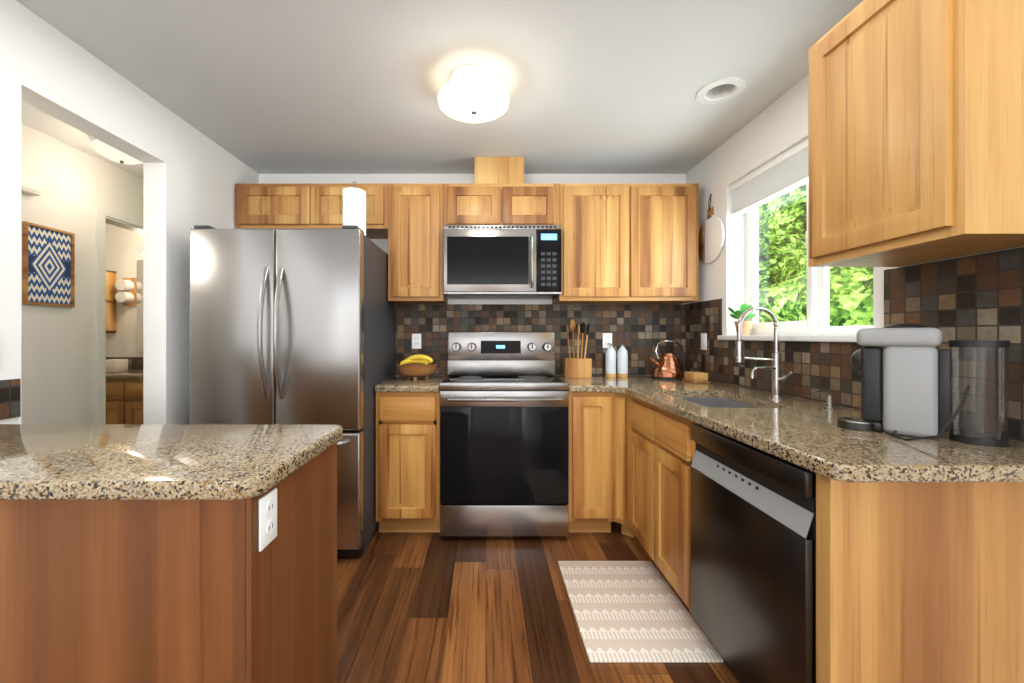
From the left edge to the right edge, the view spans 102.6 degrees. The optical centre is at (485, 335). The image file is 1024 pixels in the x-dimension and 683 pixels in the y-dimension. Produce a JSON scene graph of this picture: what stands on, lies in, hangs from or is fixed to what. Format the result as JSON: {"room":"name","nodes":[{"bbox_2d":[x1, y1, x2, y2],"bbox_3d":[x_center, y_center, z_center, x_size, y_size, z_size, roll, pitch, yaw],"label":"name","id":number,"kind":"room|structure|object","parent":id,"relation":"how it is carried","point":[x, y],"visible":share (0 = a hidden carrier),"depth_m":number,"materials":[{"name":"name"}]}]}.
{"room":"kitchen","nodes":[
{"label":"kitchen","id":0,"kind":"room"},
{"bbox_2d":[21,123,142,423],"bbox_3d":[-2.710,0.000,2.300,0.120,2.430,3.000,0,0,0],"label":"wall","id":1,"kind":"structure","parent":0,"point":[58,363],"depth_m":2.59,"materials":[{"name":"white paint"}]},
{"bbox_2d":[21,172,40,195],"bbox_3d":[-2.621,-0.870,2.305,0.054,0.100,0.190,0,0,0],"label":"door chime","id":2,"kind":"object","parent":1,"relation":"attached to","point":[30,185],"visible":0.5,"depth_m":2.34,"materials":[{"name":"white plastic"}]},
{"bbox_2d":[22,221,74,306],"bbox_3d":[-2.639,-0.420,2.480,0.020,0.470,0.280,0,0,0],"label":"framed picture","id":3,"kind":"object","parent":1,"relation":"attached to","point":[48,265],"visible":1,"depth_m":2.47,"materials":[{"name":"brown wood"}]},
{"bbox_2d":[95,204,142,423],"bbox_3d":[-2.703,0.160,3.200,0.135,2.110,0.840,0,0,0],"label":"door frame","id":4,"kind":"structure","parent":1,"relation":"attached to","point":[104,215],"depth_m":2.81,"materials":[{"name":"white paint"}]},
{"bbox_2d":[106,223,142,356],"bbox_3d":[-3.385,0.000,4.210,1.231,2.430,0.120,0,0,0],"label":"wall","id":5,"kind":"structure","parent":0,"point":[124,249],"depth_m":4.14,"materials":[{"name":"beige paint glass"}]},
{"bbox_2d":[106,270,116,332],"bbox_3d":[-3.800,-0.343,4.090,0.120,0.615,0.120,0,0,0],"label":"shelf","id":6,"kind":"object","parent":5,"relation":"attached to","point":[111,306],"visible":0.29,"depth_m":4.09,"materials":[{"name":"brown wood"}]},
{"bbox_2d":[106,357,142,369],"bbox_3d":[-3.361,0.280,4.146,1.177,0.129,0.008,0,0,0],"label":"tile","id":7,"kind":"structure","parent":5,"relation":"attached to","point":[135,363],"depth_m":4.14,"materials":[{"name":"tile"}]},
{"bbox_2d":[115,278,135,305],"bbox_3d":[-3.600,-0.445,4.095,0.120,0.280,0.110,0,0,0],"label":"towel rack","id":8,"kind":"object","parent":5,"relation":"attached to","point":[127,295],"visible":1,"depth_m":4.07,"materials":[{"name":"white fabric"}]},
{"bbox_2d":[137,260,142,351],"bbox_3d":[-3.185,-0.300,4.142,0.670,0.930,0.014,0,0,0],"label":"bathroom mirror","id":9,"kind":"object","parent":5,"relation":"attached to","point":[139,305],"visible":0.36,"depth_m":4.13,"materials":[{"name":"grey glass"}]},
{"bbox_2d":[0,0,258,423],"bbox_3d":[-1.760,0.000,-0.765,0.120,2.430,7.670,0,0,0],"label":"wall","id":10,"kind":"structure","parent":0,"point":[192,176],"depth_m":2.08,"materials":[{"name":"white paint"}]},
{"bbox_2d":[0,379,20,419],"bbox_3d":[-1.696,0.225,1.145,0.008,0.139,0.690,0,0,0],"label":"tile","id":11,"kind":"structure","parent":10,"relation":"attached to","point":[10,398],"depth_m":1.46,"materials":[{"name":"tile"}]},
{"bbox_2d":[16,0,862,178],"bbox_3d":[-1.275,-1.245,-0.200,5.950,0.060,9.100,0,0,0],"label":"ceiling","id":12,"kind":"structure","parent":0,"point":[356,86],"depth_m":1.88,"materials":[{"name":"white paint"}]},
{"bbox_2d":[91,139,142,164],"bbox_3d":[-2.310,-1.156,2.600,0.280,0.116,0.280,0,0,0],"label":"hall ceiling light","id":13,"kind":"object","parent":12,"relation":"attached to","point":[108,152],"visible":0.6,"depth_m":2.53,"materials":[{"name":"white glass"}]},
{"bbox_2d":[438,65,509,122],"bbox_3d":[-0.056,-1.131,1.950,0.344,0.165,0.344,0,0,0],"label":"flush ceiling light","id":14,"kind":"object","parent":12,"relation":"attached to","point":[473,93],"visible":1,"depth_m":1.86,"materials":[{"name":"white glass"}]},
{"bbox_2d":[696,77,745,103],"bbox_3d":[1.164,-1.260,2.030,0.216,0.109,0.216,0,0,0],"label":"recessed light","id":15,"kind":"object","parent":12,"relation":"in","point":[721,90],"visible":0.69,"depth_m":2.06,"materials":[{"name":"white"}]},
{"bbox_2d":[259,174,685,375],"bbox_3d":[-0.070,0.000,3.145,3.500,2.430,0.150,0,0,0],"label":"wall","id":16,"kind":"structure","parent":0,"point":[382,244],"depth_m":3.07,"materials":[{"name":"white paint"}]},
{"bbox_2d":[471,157,526,200],"bbox_3d":[0.093,-1.122,2.921,0.335,0.181,0.293,0,0,0],"label":"vent cover","id":17,"kind":"object","parent":16,"relation":"attached to","point":[496,178],"depth_m":2.78,"materials":[{"name":"brown wood"}]},
{"bbox_2d":[444,225,560,298],"bbox_3d":[0.110,-0.499,2.841,0.766,0.449,0.453,0,0,0],"label":"over-the-range microwave","id":18,"kind":"object","parent":16,"relation":"attached to","point":[502,261],"visible":1,"depth_m":2.66,"materials":[{"name":"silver metal"}]},
{"bbox_2d":[396,304,684,374],"bbox_3d":[0.390,0.029,3.066,2.219,0.531,0.008,0,0,0],"label":"tile","id":19,"kind":"structure","parent":16,"relation":"attached to","point":[639,331],"depth_m":3.06,"materials":[{"name":"tile"}]},
{"bbox_2d":[412,334,420,348],"bbox_3d":[-0.516,0.039,3.057,0.070,0.112,0.008,0,0,0],"label":"electrical outlet","id":20,"kind":"object","parent":19,"relation":"attached to","point":[416,341],"visible":1,"depth_m":3.06,"materials":[{"name":"white plastic"}]},
{"bbox_2d":[603,333,611,347],"bbox_3d":[0.909,0.034,3.057,0.070,0.112,0.008,0,0,0],"label":"electrical outlet","id":21,"kind":"object","parent":19,"relation":"attached to","point":[607,338],"visible":0.85,"depth_m":3.06,"materials":[{"name":"white plastic"}]},
{"bbox_2d":[337,522,739,682],"bbox_3d":[-1.275,1.245,-0.200,5.950,0.060,9.100,0,0,0],"label":"floor","id":22,"kind":"structure","parent":0,"point":[424,607],"depth_m":1.79,"materials":[{"name":"brown wood"}]},
{"bbox_2d":[106,380,142,423],"bbox_3d":[-3.361,0.800,3.864,1.177,0.829,0.563,0,0,0],"label":"bathroom vanity","id":23,"kind":"object","parent":22,"relation":"on","point":[124,401],"visible":0.08,"depth_m":3.59,"materials":[{"name":"brown wood"}]},
{"bbox_2d":[106,370,142,379],"bbox_3d":[-3.361,0.365,3.864,1.177,0.040,0.568,0,0,0],"label":"countertop","id":24,"kind":"structure","parent":23,"relation":"on","point":[132,375],"depth_m":3.58,"materials":[{"name":"stone"}]},
{"bbox_2d":[106,359,127,372],"bbox_3d":[-3.550,0.284,3.920,0.140,0.119,0.140,0,0,0],"label":"tissue box","id":25,"kind":"object","parent":24,"relation":"on","point":[116,365],"visible":0.75,"depth_m":3.87,"materials":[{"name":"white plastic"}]},
{"bbox_2d":[0,442,336,682],"bbox_3d":[-1.093,0.775,1.111,1.210,0.879,0.515,0,0,0],"label":"base cabinet","id":26,"kind":"object","parent":22,"relation":"on","point":[149,591],"visible":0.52,"depth_m":0.85,"materials":[{"name":"brown wood"}]},
{"bbox_2d":[0,424,342,499],"bbox_3d":[-1.082,0.315,1.103,1.232,0.040,0.549,0,0,0],"label":"countertop","id":27,"kind":"structure","parent":26,"relation":"on","point":[140,461],"depth_m":0.99,"materials":[{"name":"stone"}]},
{"bbox_2d":[259,488,276,551],"bbox_3d":[-0.483,0.407,0.913,0.008,0.112,0.070,0,0,0],"label":"outlet","id":28,"kind":"object","parent":26,"relation":"attached to","point":[267,518],"visible":1,"depth_m":0.90,"materials":[{"name":"white plastic"}]},
{"bbox_2d":[190,225,395,556],"bbox_3d":[-1.120,0.312,2.575,0.910,1.805,0.966,0,0,0],"label":"fridge","id":29,"kind":"object","parent":22,"relation":"on","point":[292,326],"visible":0.79,"depth_m":2.17,"materials":[{"name":"grey metal"}]},
{"bbox_2d":[343,181,365,235],"bbox_3d":[-0.775,-0.738,2.420,0.150,0.354,0.150,0,0,0],"label":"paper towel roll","id":30,"kind":"object","parent":29,"relation":"on","point":[354,205],"visible":0.58,"depth_m":2.36,"materials":[{"name":"white paper"}]},
{"bbox_2d":[376,390,440,531],"bbox_3d":[-0.468,0.775,2.752,0.385,0.879,0.631,0,0,0],"label":"base cabinet","id":31,"kind":"object","parent":22,"relation":"on","point":[407,461],"visible":0.77,"depth_m":2.44,"materials":[{"name":"brown wood"}]},
{"bbox_2d":[375,375,447,391],"bbox_3d":[-0.469,0.315,2.749,0.383,0.040,0.638,0,0,0],"label":"countertop","id":32,"kind":"structure","parent":31,"relation":"on","point":[403,383],"depth_m":2.49,"materials":[{"name":"stone"}]},
{"bbox_2d":[396,354,436,379],"bbox_3d":[-0.470,0.209,2.800,0.278,0.169,0.278,0,0,0],"label":"fruit bowl","id":33,"kind":"object","parent":32,"relation":"on","point":[416,366],"visible":1,"depth_m":2.74,"materials":[{"name":"brown wood"}]},
{"bbox_2d":[440,332,568,535],"bbox_3d":[0.110,0.594,2.683,0.760,1.241,0.694,0,0,0],"label":"range","id":34,"kind":"object","parent":22,"relation":"on","point":[504,434],"visible":1,"depth_m":2.40,"materials":[{"name":"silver metal"}]},
{"bbox_2d":[568,392,634,537],"bbox_3d":[0.698,0.775,2.733,0.406,0.879,0.670,0,0,0],"label":"base cabinet","id":35,"kind":"object","parent":22,"relation":"on","point":[597,461],"visible":0.69,"depth_m":2.44,"materials":[{"name":"brown wood"}]},
{"bbox_2d":[558,561,723,662],"bbox_3d":[0.635,1.209,1.857,0.500,0.012,0.675,0,0,0],"label":"mat","id":36,"kind":"object","parent":22,"relation":"on","point":[630,611],"visible":0.98,"depth_m":1.76,"materials":[{"name":"beige fabric"}]},
{"bbox_2d":[627,395,754,610],"bbox_3d":[1.153,0.775,2.014,0.691,0.879,0.777,0,0,0],"label":"base cabinet","id":37,"kind":"object","parent":22,"relation":"on","point":[661,447],"visible":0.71,"depth_m":1.89,"materials":[{"name":"brown wood"}]},
{"bbox_2d":[555,375,1023,481],"bbox_3d":[0.998,0.315,1.999,1.001,0.040,2.138,0,0,0],"label":"countertop","id":38,"kind":"structure","parent":37,"relation":"on","point":[811,435],"depth_m":1.18,"materials":[{"name":"stone"}]},
{"bbox_2d":[562,319,591,377],"bbox_3d":[0.647,0.086,2.910,0.185,0.416,0.100,0,0,0],"label":"utensil crock","id":39,"kind":"object","parent":38,"relation":"on","point":[577,367],"visible":1,"depth_m":2.86,"materials":[{"name":"brown wood"}]},
{"bbox_2d":[605,343,615,376],"bbox_3d":[0.900,0.173,2.950,0.074,0.242,0.074,0,0,0],"label":"soap bottle","id":40,"kind":"object","parent":38,"relation":"on","point":[610,362],"visible":1,"depth_m":2.92,"materials":[{"name":"white ceramic"}]},
{"bbox_2d":[617,343,627,376],"bbox_3d":[0.985,0.173,2.950,0.074,0.242,0.074,0,0,0],"label":"soap bottle","id":41,"kind":"object","parent":38,"relation":"on","point":[622,362],"visible":1,"depth_m":2.92,"materials":[{"name":"white ceramic"}]},
{"bbox_2d":[648,340,684,379],"bbox_3d":[1.260,0.162,2.850,0.255,0.264,0.216,0,0,0],"label":"copper kettle","id":42,"kind":"object","parent":38,"relation":"on","point":[668,365],"visible":0.98,"depth_m":2.79,"materials":[{"name":"orange metal"}]},
{"bbox_2d":[682,371,709,382],"bbox_3d":[1.345,0.263,2.620,0.104,0.062,0.150,0,0,0],"label":"box","id":43,"kind":"object","parent":38,"relation":"on","point":[695,377],"visible":1,"depth_m":2.56,"materials":[{"name":"brown wood"}]},
{"bbox_2d":[681,398,758,407],"bbox_3d":[1.100,0.427,1.950,0.398,0.182,0.576,0,0,0],"label":"sink basin","id":44,"kind":"object","parent":38,"relation":"in","point":[717,402],"visible":0.02,"depth_m":2.22,"materials":[{"name":"silver metal"}]},
{"bbox_2d":[735,306,792,398],"bbox_3d":[1.302,0.075,1.913,0.227,0.438,0.133,0,0,0],"label":"spring faucet","id":45,"kind":"object","parent":38,"relation":"on","point":[775,368],"visible":1,"depth_m":1.94,"materials":[{"name":"silver metal"}]},
{"bbox_2d":[810,390,836,408],"bbox_3d":[1.372,0.256,1.665,0.096,0.076,0.040,0,0,0],"label":"soap dispenser","id":46,"kind":"object","parent":38,"relation":"on","point":[830,400],"visible":1,"depth_m":1.66,"materials":[{"name":"silver metal"}]},
{"bbox_2d":[837,323,1009,446],"bbox_3d":[1.285,0.128,1.200,0.282,0.332,0.333,0,0,0],"label":"machine","id":47,"kind":"object","parent":38,"relation":"on","point":[909,374],"visible":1,"depth_m":1.19,"materials":[{"name":"light gray plastic"},{"name":"black plastic"},{"name":"clear plastic"}]},
{"bbox_2d":[691,423,815,682],"bbox_3d":[1.124,0.777,1.327,0.632,0.875,0.589,0,0,0],"label":"dishwasher","id":48,"kind":"object","parent":22,"relation":"on","point":[753,561],"visible":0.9,"depth_m":1.24,"materials":[{"name":"black metal"}]},
{"bbox_2d":[816,473,1023,682],"bbox_3d":[1.163,0.775,1.006,0.669,0.879,0.043,0,0,0],"label":"cabinet end panel","id":49,"kind":"object","parent":22,"relation":"on","point":[919,582],"visible":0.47,"depth_m":0.99,"materials":[{"name":"brown wood"}]},
{"bbox_2d":[686,75,1023,441],"bbox_3d":[1.590,0.000,-0.765,0.180,2.430,7.670,0,0,0],"label":"wall","id":50,"kind":"structure","parent":0,"point":[778,125],"depth_m":2.37,"materials":[{"name":"white paint"}]},
{"bbox_2d":[699,194,724,262],"bbox_3d":[1.487,-0.713,2.715,0.019,0.455,0.310,0,0,0],"label":"cutting board","id":51,"kind":"object","parent":50,"relation":"hanging from","point":[711,235],"visible":0.96,"depth_m":2.69,"materials":[{"name":"white stone"}]},
{"bbox_2d":[717,134,874,341],"bbox_3d":[1.573,-0.458,2.067,0.205,0.966,1.073,0,0,0],"label":"window","id":52,"kind":"structure","parent":50,"relation":"in","point":[832,338],"depth_m":2.30,"materials":[{"name":"white"}]},
{"bbox_2d":[728,304,756,334],"bbox_3d":[1.525,-0.101,2.444,0.154,0.190,0.181,0,0,0],"label":"plant pot","id":53,"kind":"object","parent":52,"relation":"on","point":[746,326],"visible":0.69,"depth_m":2.41,"materials":[{"name":"brown ceramic"}]},
{"bbox_2d":[731,138,807,282],"bbox_3d":[1.548,-0.555,2.067,0.055,0.766,0.953,0,0,0],"label":"window blind","id":54,"kind":"object","parent":52,"relation":"attached to","point":[781,174],"visible":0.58,"depth_m":2.18,"materials":[{"name":"white fabric"}]},
{"bbox_2d":[685,247,1023,441],"bbox_3d":[1.496,0.024,1.891,0.008,0.541,2.341,0,0,0],"label":"tile","id":55,"kind":"structure","parent":50,"relation":"attached to","point":[977,297],"depth_m":1.36,"materials":[{"name":"tile"}]},
{"bbox_2d":[701,333,706,349],"bbox_3d":[1.487,0.039,2.795,0.009,0.112,0.070,0,0,0],"label":"electrical outlet","id":56,"kind":"object","parent":55,"relation":"attached to","point":[703,341],"visible":1,"depth_m":2.78,"materials":[{"name":"white plastic"}]},
{"bbox_2d":[808,0,1023,266],"bbox_3d":[1.325,-0.645,1.242,0.347,0.790,0.485,0,0,0],"label":"upper cabinet","id":57,"kind":"object","parent":50,"relation":"attached to","point":[915,131],"visible":1,"depth_m":1.11,"materials":[{"name":"brown wood"}]},
{"label":"outside","id":58,"kind":"structure","parent":0,"visible":0},
{"bbox_2d":[758,183,872,325],"bbox_3d":[15.850,-2.143,6.000,28.300,8.495,24.000,0,0,0],"label":"garden","id":59,"kind":"object","parent":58,"point":[793,274],"depth_m":4.47,"materials":[{"name":"green plant"}]}
]}

